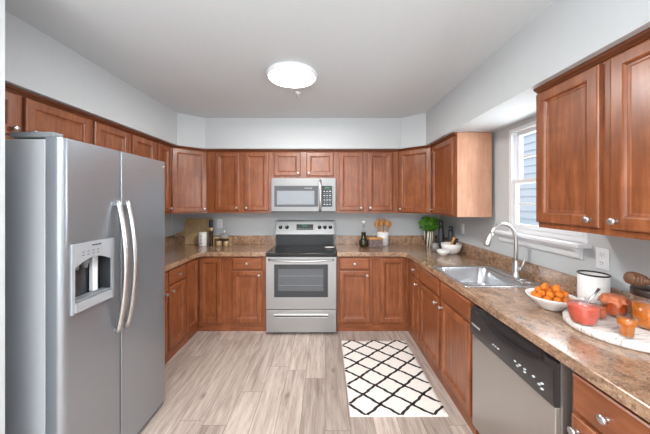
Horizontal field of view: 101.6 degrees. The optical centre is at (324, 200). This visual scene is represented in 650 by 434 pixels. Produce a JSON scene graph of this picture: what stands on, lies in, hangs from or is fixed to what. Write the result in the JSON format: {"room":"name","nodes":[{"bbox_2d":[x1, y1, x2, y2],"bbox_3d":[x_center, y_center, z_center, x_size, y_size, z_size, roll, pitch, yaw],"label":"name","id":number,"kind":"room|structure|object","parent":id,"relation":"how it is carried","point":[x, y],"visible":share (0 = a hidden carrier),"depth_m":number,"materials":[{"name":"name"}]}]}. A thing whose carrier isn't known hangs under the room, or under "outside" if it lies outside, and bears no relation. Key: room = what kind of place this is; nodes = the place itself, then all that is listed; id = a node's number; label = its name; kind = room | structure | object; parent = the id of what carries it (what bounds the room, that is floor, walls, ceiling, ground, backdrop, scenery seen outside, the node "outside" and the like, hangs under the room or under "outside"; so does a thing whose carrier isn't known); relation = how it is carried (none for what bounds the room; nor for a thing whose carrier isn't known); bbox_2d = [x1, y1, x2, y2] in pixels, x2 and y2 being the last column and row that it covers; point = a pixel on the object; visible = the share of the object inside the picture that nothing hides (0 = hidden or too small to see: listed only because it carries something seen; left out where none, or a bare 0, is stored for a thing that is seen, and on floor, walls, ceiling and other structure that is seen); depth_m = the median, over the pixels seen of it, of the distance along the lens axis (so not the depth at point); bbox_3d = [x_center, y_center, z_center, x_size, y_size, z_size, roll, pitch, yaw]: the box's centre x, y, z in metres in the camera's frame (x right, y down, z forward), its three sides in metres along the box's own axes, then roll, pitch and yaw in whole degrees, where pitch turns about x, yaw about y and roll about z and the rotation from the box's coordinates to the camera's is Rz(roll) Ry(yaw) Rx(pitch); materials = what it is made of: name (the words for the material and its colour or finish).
{"room":"kitchen","nodes":[
{"label":"kitchen","id":0,"kind":"room"},
{"bbox_2d":[0,0,4,433],"bbox_3d":[-2.240,0.250,1.010,1.920,2.500,0.100,0,0,0],"label":"wall partition","id":1,"kind":"structure","parent":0,"point":[2,2],"depth_m":1.05,"materials":[{"name":"paint"}]},
{"bbox_2d":[165,214,172,236],"bbox_3d":[-2.120,0.250,2.330,0.100,2.500,2.540,0,0,0],"label":"wall","id":2,"kind":"structure","parent":0,"point":[168,217],"depth_m":3.50,"materials":[{"name":"paint"}]},
{"bbox_2d":[5,83,93,143],"bbox_3d":[-1.879,-0.480,1.514,0.382,0.301,0.900,0,0,0],"label":"upper cabinet","id":3,"kind":"object","parent":2,"relation":"attached to","point":[25,111],"visible":0.64,"depth_m":1.61,"materials":[{"name":"brown wood"}]},
{"bbox_2d":[90,116,158,159],"bbox_3d":[-1.879,-0.241,2.344,0.382,0.779,0.756,0,0,0],"label":"upper cabinet","id":4,"kind":"object","parent":2,"relation":"attached to","point":[103,133],"visible":0.11,"depth_m":2.24,"materials":[{"name":"brown wood"}]},
{"bbox_2d":[156,140,172,213],"bbox_3d":[-1.879,-0.241,2.853,0.382,0.779,0.259,0,0,0],"label":"upper cabinet","id":5,"kind":"object","parent":2,"relation":"attached to","point":[163,149],"visible":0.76,"depth_m":2.90,"materials":[{"name":"brown wood"}]},
{"bbox_2d":[165,236,172,245],"bbox_3d":[-2.058,0.527,2.777,0.018,0.118,1.604,0,0,0],"label":"backsplash","id":6,"kind":"structure","parent":2,"relation":"attached to","point":[168,240],"depth_m":3.48,"materials":[{"name":"stone"}]},
{"bbox_2d":[5,0,553,117],"bbox_3d":[-0.810,-1.040,-0.240,4.980,0.080,7.920,0,0,0],"label":"ceiling","id":7,"kind":"structure","parent":0,"point":[199,58],"depth_m":1.69,"materials":[{"name":"paint"}]},
{"bbox_2d":[267,61,316,87],"bbox_3d":[-0.259,-0.983,2.085,0.392,0.034,0.392,0,0,0],"label":"ceiling light","id":8,"kind":"object","parent":7,"relation":"in","point":[287,74],"visible":1,"depth_m":2.03,"materials":[{"name":"white paint"}]},
{"bbox_2d":[140,330,472,433],"bbox_3d":[-0.810,1.530,-0.240,4.980,0.060,7.920,0,0,0],"label":"floor","id":9,"kind":"structure","parent":0,"point":[218,382],"depth_m":2.10,"materials":[{"name":"brown wood"}]},
{"bbox_2d":[5,132,164,433],"bbox_3d":[-1.566,0.594,1.574,0.928,1.812,0.778,0,0,0],"label":"refrigerator","id":10,"kind":"object","parent":9,"relation":"on","point":[85,222],"visible":1,"depth_m":1.28,"materials":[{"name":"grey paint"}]},
{"bbox_2d":[165,271,168,363],"bbox_3d":[-1.709,1.067,2.209,0.602,0.866,0.468,0,0,0],"label":"base cabinet","id":11,"kind":"object","parent":9,"relation":"on","point":[166,293],"visible":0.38,"depth_m":2.41,"materials":[{"name":"brown wood"}]},
{"bbox_2d":[166,263,185,362],"bbox_3d":[-1.709,1.067,2.604,0.602,0.866,0.318,0,0,0],"label":"base cabinet","id":12,"kind":"object","parent":9,"relation":"on","point":[176,281],"visible":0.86,"depth_m":2.58,"materials":[{"name":"brown wood"}]},
{"bbox_2d":[184,257,228,344],"bbox_3d":[-1.584,1.067,3.180,0.966,0.866,0.831,0,0,0],"label":"base cabinet","id":13,"kind":"object","parent":9,"relation":"on","point":[207,278],"visible":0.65,"depth_m":3.03,"materials":[{"name":"brown wood"}]},
{"bbox_2d":[165,235,275,271],"bbox_3d":[-1.367,0.550,2.787,1.401,0.165,1.623,0,0,0],"label":"countertop","id":14,"kind":"structure","parent":13,"relation":"on","point":[177,253],"depth_m":3.19,"materials":[{"name":"stone"}]},
{"bbox_2d":[175,218,213,244],"bbox_3d":[-1.757,0.410,3.559,0.514,0.350,0.035,0,0,0],"label":"cutting board","id":15,"kind":"object","parent":14,"relation":"on","point":[192,226],"visible":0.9,"depth_m":3.55,"materials":[{"name":"brown wood"}]},
{"bbox_2d":[198,232,206,245],"bbox_3d":[-1.595,0.495,3.460,0.106,0.180,0.107,0,0,0],"label":"canister","id":16,"kind":"object","parent":14,"relation":"on","point":[202,236],"visible":1,"depth_m":3.42,"materials":[{"name":"white ceramic"}]},
{"bbox_2d":[209,220,212,245],"bbox_3d":[-1.478,0.416,3.440,0.060,0.338,0.060,0,0,0],"label":"pepper mill","id":17,"kind":"object","parent":14,"relation":"on","point":[210,221],"visible":0.97,"depth_m":3.42,"materials":[{"name":"brown wood"}]},
{"bbox_2d":[216,239,221,245],"bbox_3d":[-1.383,0.544,3.455,0.076,0.083,0.076,0,0,0],"label":"spice jar","id":18,"kind":"object","parent":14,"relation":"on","point":[218,241],"visible":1,"depth_m":3.43,"materials":[{"name":"beige glass"}]},
{"bbox_2d":[213,237,231,245],"bbox_3d":[-1.335,0.529,3.460,0.220,0.112,0.090,0,0,0],"label":"spice rack","id":19,"kind":"object","parent":14,"relation":"on","point":[214,238],"visible":0.94,"depth_m":3.43,"materials":[{"name":"brown wood"}]},
{"bbox_2d":[219,230,229,237],"bbox_3d":[-1.315,0.429,3.460,0.134,0.088,0.134,0,0,0],"label":"dish","id":20,"kind":"object","parent":19,"relation":"on","point":[223,235],"visible":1,"depth_m":3.42,"materials":[{"name":"grey ceramic"}]},
{"bbox_2d":[223,239,228,245],"bbox_3d":[-1.287,0.544,3.455,0.076,0.083,0.076,0,0,0],"label":"spice jar","id":21,"kind":"object","parent":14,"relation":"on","point":[226,241],"visible":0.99,"depth_m":3.43,"materials":[{"name":"beige glass"}]},
{"bbox_2d":[229,256,266,330],"bbox_3d":[-0.885,1.067,3.295,0.430,0.866,0.602,0,0,0],"label":"base cabinet","id":22,"kind":"object","parent":9,"relation":"on","point":[247,275],"visible":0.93,"depth_m":3.04,"materials":[{"name":"brown wood"}]},
{"bbox_2d":[266,220,336,332],"bbox_3d":[-0.265,0.880,3.233,0.790,1.240,0.674,0,0,0],"label":"range","id":23,"kind":"object","parent":9,"relation":"on","point":[300,271],"visible":1,"depth_m":2.96,"materials":[{"name":"silver metal"}]},
{"bbox_2d":[266,245,336,255],"bbox_3d":[-0.265,0.598,3.210,0.790,0.032,0.520,0,0,0],"label":"cooktop","id":24,"kind":"object","parent":23,"relation":"in","point":[278,250],"depth_m":3.11,"materials":[{"name":"black glass"}]},
{"bbox_2d":[336,256,371,330],"bbox_3d":[0.339,1.067,3.295,0.410,0.866,0.602,0,0,0],"label":"base cabinet","id":25,"kind":"object","parent":9,"relation":"on","point":[353,274],"visible":0.96,"depth_m":3.04,"materials":[{"name":"brown wood"}]},
{"bbox_2d":[372,257,407,330],"bbox_3d":[1.052,1.067,3.311,1.011,0.866,0.571,0,0,0],"label":"base cabinet","id":26,"kind":"object","parent":9,"relation":"on","point":[389,274],"visible":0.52,"depth_m":3.04,"materials":[{"name":"brown wood"}]},
{"bbox_2d":[341,340,448,416],"bbox_3d":[0.516,1.492,2.333,0.683,0.014,0.985,0,0,0],"label":"area rug","id":27,"kind":"object","parent":9,"relation":"on","point":[384,378],"visible":1,"depth_m":2.17,"materials":[{"name":"white fabric"}]},
{"bbox_2d":[408,258,420,350],"bbox_3d":[1.199,1.067,2.839,0.602,0.866,0.410,0,0,0],"label":"base cabinet","id":28,"kind":"object","parent":9,"relation":"on","point":[413,268],"visible":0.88,"depth_m":2.79,"materials":[{"name":"brown wood"}]},
{"bbox_2d":[419,267,478,433],"bbox_3d":[1.199,1.067,2.155,0.602,0.866,0.955,0,0,0],"label":"base cabinet","id":29,"kind":"object","parent":9,"relation":"on","point":[445,335],"visible":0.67,"depth_m":2.01,"materials":[{"name":"brown wood"}]},
{"bbox_2d":[470,305,572,433],"bbox_3d":[1.220,1.069,1.351,0.631,0.862,0.632,0,0,0],"label":"dishwasher","id":30,"kind":"object","parent":9,"relation":"on","point":[518,387],"visible":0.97,"depth_m":1.30,"materials":[{"name":"grey metal"}]},
{"bbox_2d":[567,371,649,433],"bbox_3d":[1.199,1.067,0.868,0.602,0.866,0.300,0,0,0],"label":"base cabinet","id":31,"kind":"object","parent":9,"relation":"on","point":[595,411],"visible":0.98,"depth_m":0.90,"materials":[{"name":"brown wood"}]},
{"bbox_3d":[1.199,1.067,0.486,0.602,0.866,0.460,0,0,0],"label":"base cabinet","id":32,"kind":"object","parent":9,"relation":"on","visible":0},
{"bbox_2d":[335,235,649,422],"bbox_3d":[0.848,0.550,1.924,1.421,0.165,3.348,0,0,0],"label":"countertop","id":33,"kind":"structure","parent":32,"relation":"on","point":[622,373],"depth_m":1.35,"materials":[{"name":"stone"}]},
{"bbox_2d":[359,220,367,246],"bbox_3d":[0.495,0.415,3.400,0.124,0.340,0.124,0,0,0],"label":"oil bottle","id":34,"kind":"object","parent":33,"relation":"on","point":[363,242],"visible":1,"depth_m":3.37,"materials":[{"name":"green glass"}]},
{"bbox_2d":[368,237,382,247],"bbox_3d":[0.635,0.524,3.345,0.180,0.122,0.108,0,0,0],"label":"box","id":35,"kind":"object","parent":33,"relation":"on","point":[373,242],"visible":1,"depth_m":3.29,"materials":[{"name":"brown wood"}]},
{"bbox_2d":[377,231,388,245],"bbox_3d":[0.762,0.496,3.490,0.150,0.178,0.150,0,0,0],"label":"utensil crock","id":36,"kind":"object","parent":33,"relation":"on","point":[385,235],"visible":0.59,"depth_m":3.42,"materials":[{"name":"white ceramic"}]},
{"bbox_2d":[418,216,439,246],"bbox_3d":[1.359,0.391,3.424,0.309,0.388,0.274,0,0,0],"label":"potted herb","id":37,"kind":"object","parent":33,"relation":"on","point":[429,235],"visible":0.94,"depth_m":3.38,"materials":[{"name":"plant"}]},
{"bbox_2d":[432,243,438,250],"bbox_3d":[1.292,0.540,3.100,0.082,0.090,0.082,0,0,0],"label":"cup","id":38,"kind":"object","parent":33,"relation":"on","point":[435,246],"visible":0.89,"depth_m":3.07,"materials":[{"name":"white ceramic"}]},
{"bbox_2d":[437,220,444,248],"bbox_3d":[1.432,0.413,3.270,0.100,0.345,0.100,0,0,0],"label":"pepper mill","id":39,"kind":"object","parent":33,"relation":"on","point":[441,238],"visible":0.81,"depth_m":3.24,"materials":[{"name":"wood"}]},
{"bbox_2d":[436,249,449,255],"bbox_3d":[1.268,0.556,2.845,0.136,0.059,0.136,0,0,0],"label":"dip bowl","id":40,"kind":"object","parent":33,"relation":"on","point":[443,252],"visible":1,"depth_m":2.81,"materials":[{"name":"white ceramic"}]},
{"bbox_2d":[447,226,453,241],"bbox_3d":[1.490,0.440,3.140,0.088,0.290,0.088,0,0,0],"label":"pepper mill","id":41,"kind":"object","parent":33,"relation":"on","point":[450,232],"visible":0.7,"depth_m":3.12,"materials":[{"name":"wood"}]},
{"bbox_2d":[441,242,461,253],"bbox_3d":[1.407,0.529,2.955,0.210,0.112,0.210,0,0,0],"label":"mixing bowl","id":42,"kind":"object","parent":33,"relation":"on","point":[454,249],"visible":0.8,"depth_m":2.88,"materials":[{"name":"white ceramic"}]},
{"bbox_2d":[433,266,540,286],"bbox_3d":[1.235,0.665,2.085,0.560,0.178,0.585,0,0,0],"label":"sink","id":43,"kind":"object","parent":33,"relation":"in","point":[467,276],"visible":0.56,"depth_m":2.26,"materials":[{"name":"metal"}]},
{"bbox_2d":[483,222,525,277],"bbox_3d":[1.356,0.371,2.015,0.278,0.418,0.091,0,0,0],"label":"kitchen faucet","id":44,"kind":"object","parent":33,"relation":"on","point":[516,268],"visible":1,"depth_m":2.02,"materials":[{"name":"silver metal"}]},
{"bbox_2d":[525,288,579,311],"bbox_3d":[1.232,0.549,1.445,0.228,0.073,0.228,0,0,0],"label":"serving bowl","id":45,"kind":"object","parent":33,"relation":"on","point":[549,305],"visible":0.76,"depth_m":1.40,"materials":[{"name":"white ceramic"}]},
{"bbox_2d":[553,297,561,301],"bbox_3d":[1.211,0.520,1.380,0.036,0.035,0.034,0,0,-1],"label":"orange","id":46,"kind":"object","parent":45,"relation":"in","point":[557,299],"visible":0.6,"depth_m":1.37,"materials":[{"name":"orange food"}]},
{"bbox_2d":[555,292,563,298],"bbox_3d":[1.231,0.496,1.395,0.036,0.036,0.035,0,0,-19],"label":"orange","id":47,"kind":"object","parent":45,"relation":"in","point":[557,294],"visible":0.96,"depth_m":1.38,"materials":[{"name":"orange food"}]},
{"label":"cheese puff","id":48,"kind":"object","parent":45,"relation":"in","visible":0},
{"label":"cheese puff","id":49,"kind":"object","parent":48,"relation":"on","visible":0},
{"bbox_2d":[552,287,560,292],"bbox_3d":[1.233,0.475,1.411,0.035,0.036,0.036,0,0,39],"label":"orange","id":50,"kind":"object","parent":49,"relation":"on","point":[554,289],"visible":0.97,"depth_m":1.40,"materials":[{"name":"orange food"}]},
{"label":"cheese puff","id":51,"kind":"object","parent":45,"relation":"in","visible":0},
{"bbox_2d":[537,290,545,296],"bbox_3d":[1.178,0.501,1.441,0.035,0.035,0.035,0,0,13],"label":"orange","id":52,"kind":"object","parent":51,"relation":"on","point":[542,293],"visible":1,"depth_m":1.43,"materials":[{"name":"orange food"}]},
{"label":"cheese puff","id":53,"kind":"object","parent":45,"relation":"in","visible":0},
{"bbox_2d":[546,292,554,298],"bbox_3d":[1.195,0.499,1.406,0.036,0.035,0.035,0,0,37],"label":"orange","id":54,"kind":"object","parent":53,"relation":"on","point":[551,295],"visible":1,"depth_m":1.40,"materials":[{"name":"orange food"}]},
{"label":"cheese puff","id":55,"kind":"object","parent":45,"relation":"in","visible":0},
{"bbox_2d":[540,284,548,290],"bbox_3d":[1.198,0.472,1.446,0.037,0.036,0.034,0,0,-8],"label":"orange","id":56,"kind":"object","parent":55,"relation":"on","point":[544,287],"visible":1,"depth_m":1.44,"materials":[{"name":"orange food"}]},
{"label":"cheese puff","id":57,"kind":"object","parent":45,"relation":"in","visible":0},
{"bbox_2d":[561,291,568,297],"bbox_3d":[1.272,0.499,1.408,0.036,0.036,0.035,0,0,1],"label":"orange","id":58,"kind":"object","parent":57,"relation":"on","point":[564,293],"visible":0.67,"depth_m":1.40,"materials":[{"name":"orange food"}]},
{"bbox_2d":[576,270,610,303],"bbox_3d":[1.468,0.490,1.450,0.135,0.191,0.135,0,0,0],"label":"canister","id":59,"kind":"object","parent":33,"relation":"on","point":[588,281],"visible":0.79,"depth_m":1.42,"materials":[{"name":"white ceramic"}]},
{"bbox_2d":[562,308,649,352],"bbox_3d":[1.335,0.570,1.190,0.400,0.031,0.400,0,0,0],"label":"serving board","id":60,"kind":"object","parent":33,"relation":"on","point":[607,330],"visible":0.5,"depth_m":1.12,"materials":[{"name":"white stone"}]},
{"bbox_2d":[565,295,601,326],"bbox_3d":[1.172,0.501,1.203,0.120,0.106,0.120,0,0,0],"label":"jam jar","id":61,"kind":"object","parent":60,"relation":"on","point":[586,314],"visible":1,"depth_m":1.17,"materials":[{"name":"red glass"}]},
{"bbox_2d":[583,288,600,303],"bbox_3d":[1.208,0.444,1.203,0.084,0.099,0.025,0,0,0],"label":"spoon","id":62,"kind":"object","parent":61,"relation":"on","point":[597,290],"visible":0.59,"depth_m":1.20,"materials":[{"name":"silver metal"}]},
{"bbox_2d":[584,297,607,319],"bbox_3d":[1.290,0.513,1.262,0.086,0.082,0.086,0,0,0],"label":"jam jar","id":63,"kind":"object","parent":60,"relation":"on","point":[604,310],"visible":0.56,"depth_m":1.23,"materials":[{"name":"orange glass"}]},
{"bbox_2d":[597,293,631,316],"bbox_3d":[1.402,0.505,1.282,0.121,0.098,0.120,0,0,0],"label":"jam jar","id":64,"kind":"object","parent":60,"relation":"on","point":[617,303],"visible":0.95,"depth_m":1.25,"materials":[{"name":"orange glass"}]},
{"bbox_2d":[616,312,637,339],"bbox_3d":[1.228,0.510,1.078,0.060,0.088,0.060,0,0,0],"label":"shot glass","id":65,"kind":"object","parent":60,"relation":"on","point":[627,326],"visible":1,"depth_m":1.06,"materials":[{"name":"orange glass"}]},
{"bbox_2d":[630,285,649,329],"bbox_3d":[1.417,0.468,1.155,0.118,0.171,0.118,0,0,0],"label":"honey jar","id":66,"kind":"object","parent":60,"relation":"on","point":[640,308],"visible":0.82,"depth_m":1.15,"materials":[{"name":"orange glass"}]},
{"bbox_2d":[623,272,649,285],"bbox_3d":[1.427,0.348,1.145,0.213,0.077,0.059,0,0,10],"label":"honey dipper","id":67,"kind":"object","parent":66,"relation":"on","point":[632,278],"visible":1,"depth_m":1.14,"materials":[{"name":"brown wood"}]},
{"bbox_2d":[173,212,439,244],"bbox_3d":[-0.245,0.250,3.660,3.850,2.500,0.120,0,0,0],"label":"wall","id":68,"kind":"structure","parent":0,"point":[232,223],"depth_m":3.60,"materials":[{"name":"paint"}]},
{"bbox_2d":[170,145,206,213],"bbox_3d":[-1.752,-0.241,3.282,0.630,0.779,0.632,0,0,0],"label":"upper cabinet","id":69,"kind":"object","parent":68,"relation":"attached to","point":[188,164],"visible":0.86,"depth_m":3.11,"materials":[{"name":"brown wood"}]},
{"bbox_2d":[217,219,221,227],"bbox_3d":[-1.430,0.310,3.596,0.072,0.118,0.009,0,0,0],"label":"wall outlet","id":70,"kind":"object","parent":68,"relation":"attached to","point":[219,221],"visible":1,"depth_m":3.59,"materials":[{"name":"white paint"}]},
{"bbox_2d":[172,235,275,243],"bbox_3d":[-1.367,0.527,3.588,1.400,0.118,0.019,0,0,0],"label":"backsplash","id":71,"kind":"structure","parent":68,"relation":"attached to","point":[236,239],"depth_m":3.58,"materials":[{"name":"stone"}]},
{"bbox_2d":[207,149,273,212],"bbox_3d":[-1.053,-0.241,3.404,0.800,0.779,0.382,0,0,0],"label":"upper cabinet","id":72,"kind":"object","parent":68,"relation":"attached to","point":[238,180],"visible":0.96,"depth_m":3.26,"materials":[{"name":"brown wood"}]},
{"bbox_2d":[272,149,335,177],"bbox_3d":[-0.260,-0.453,3.404,0.785,0.356,0.382,0,0,0],"label":"upper cabinet","id":73,"kind":"object","parent":68,"relation":"attached to","point":[286,163],"visible":0.96,"depth_m":3.25,"materials":[{"name":"brown wood"}]},
{"bbox_2d":[271,178,335,211],"bbox_3d":[-0.259,-0.068,3.365,0.773,0.408,0.464,0,0,0],"label":"microwave","id":74,"kind":"object","parent":73,"relation":"attached to","point":[287,194],"visible":1,"depth_m":3.19,"materials":[{"name":"grey metal"}]},
{"bbox_2d":[336,149,397,212],"bbox_3d":[0.519,-0.241,3.404,0.770,0.779,0.382,0,0,0],"label":"upper cabinet","id":75,"kind":"object","parent":68,"relation":"attached to","point":[366,179],"visible":0.96,"depth_m":3.26,"materials":[{"name":"brown wood"}]},
{"bbox_2d":[335,235,437,243],"bbox_3d":[0.848,0.527,3.588,1.421,0.118,0.019,0,0,0],"label":"backsplash","id":76,"kind":"structure","parent":68,"relation":"attached to","point":[339,239],"depth_m":3.58,"materials":[{"name":"stone"}]},
{"bbox_2d":[398,145,432,213],"bbox_3d":[1.223,-0.241,3.282,0.668,0.779,0.632,0,0,0],"label":"upper cabinet","id":77,"kind":"object","parent":68,"relation":"attached to","point":[414,163],"visible":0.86,"depth_m":3.11,"materials":[{"name":"brown wood"}]},
{"bbox_2d":[424,230,434,246],"bbox_3d":[1.352,0.485,3.430,0.144,0.200,0.144,0,0,0],"label":"pot","id":78,"kind":"object","parent":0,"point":[429,235],"depth_m":3.38,"materials":[{"name":"ceramic"}]},
{"bbox_2d":[440,116,649,292],"bbox_3d":[1.585,0.250,-0.190,0.050,2.500,7.820,0,0,0],"label":"wall","id":79,"kind":"structure","parent":0,"point":[626,254],"depth_m":2.09,"materials":[{"name":"paint"}]},
{"bbox_2d":[5,0,649,148],"bbox_3d":[-0.255,-0.816,-0.250,3.630,0.368,7.700,0,0,0],"label":"soffit","id":80,"kind":"object","parent":79,"relation":"attached to","point":[499,94],"depth_m":1.86,"materials":[{"name":"paint"}]},
{"bbox_2d":[429,132,491,216],"bbox_3d":[1.341,-0.241,2.704,0.367,0.779,0.559,0,0,0],"label":"upper cabinet","id":81,"kind":"object","parent":79,"relation":"attached to","point":[461,161],"visible":1,"depth_m":2.42,"materials":[{"name":"brown wood"}]},
{"bbox_2d":[461,223,463,233],"bbox_3d":[1.556,0.315,3.000,0.009,0.118,0.072,0,0,0],"label":"wall outlet","id":82,"kind":"object","parent":79,"relation":"attached to","point":[462,225],"visible":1,"depth_m":3.00,"materials":[{"name":"white paint"}]},
{"bbox_2d":[494,120,591,259],"bbox_3d":[1.548,-0.120,1.952,0.146,0.950,0.815,0,0,0],"label":"window","id":83,"kind":"structure","parent":79,"relation":"in","point":[556,241],"depth_m":2.04,"materials":[{"name":"white paint"}]},
{"bbox_2d":[445,237,649,313],"bbox_3d":[1.548,0.527,1.915,0.019,0.118,3.329,0,0,0],"label":"backsplash","id":84,"kind":"structure","parent":79,"relation":"attached to","point":[567,282],"depth_m":1.94,"materials":[{"name":"stone"}]},
{"bbox_2d":[533,27,649,240],"bbox_3d":[1.357,-0.241,1.121,0.399,0.779,0.762,0,0,0],"label":"upper cabinet","id":85,"kind":"object","parent":79,"relation":"attached to","point":[593,118],"visible":1,"depth_m":1.16,"materials":[{"name":"brown wood"}]},
{"bbox_2d":[596,247,609,270],"bbox_3d":[1.556,0.324,1.487,0.009,0.118,0.072,0,0,0],"label":"wall outlet","id":86,"kind":"object","parent":79,"relation":"attached to","point":[602,254],"visible":1,"depth_m":1.48,"materials":[{"name":"white paint"}]},
{"bbox_2d":[598,251,604,256],"bbox_3d":[1.553,0.300,1.487,0.003,0.030,0.034,0,0,0],"label":"receptacle","id":87,"kind":"object","parent":86,"relation":"attached to","point":[600,253],"depth_m":1.49,"materials":[{"name":"white paint"}]},
{"bbox_2d":[598,260,604,265],"bbox_3d":[1.553,0.348,1.487,0.003,0.030,0.034,0,0,0],"label":"receptacle","id":88,"kind":"object","parent":86,"relation":"attached to","point":[600,262],"depth_m":1.49,"materials":[{"name":"white paint"}]},
{"label":"outside","id":89,"kind":"structure","parent":0,"visible":0},
{"bbox_3d":[10.880,2.110,6.000,18.240,0.020,28.000,0,0,0],"label":"lawn","id":90,"kind":"structure","parent":89,"visible":0},
{"bbox_2d":[519,132,538,225],"bbox_3d":[6.586,-0.960,6.500,4.028,6.120,11.000,0,0,0],"label":"neighbouring house","id":91,"kind":"structure","parent":90,"relation":"on","point":[527,192],"depth_m":5.96,"materials":[{"name":"blue"}]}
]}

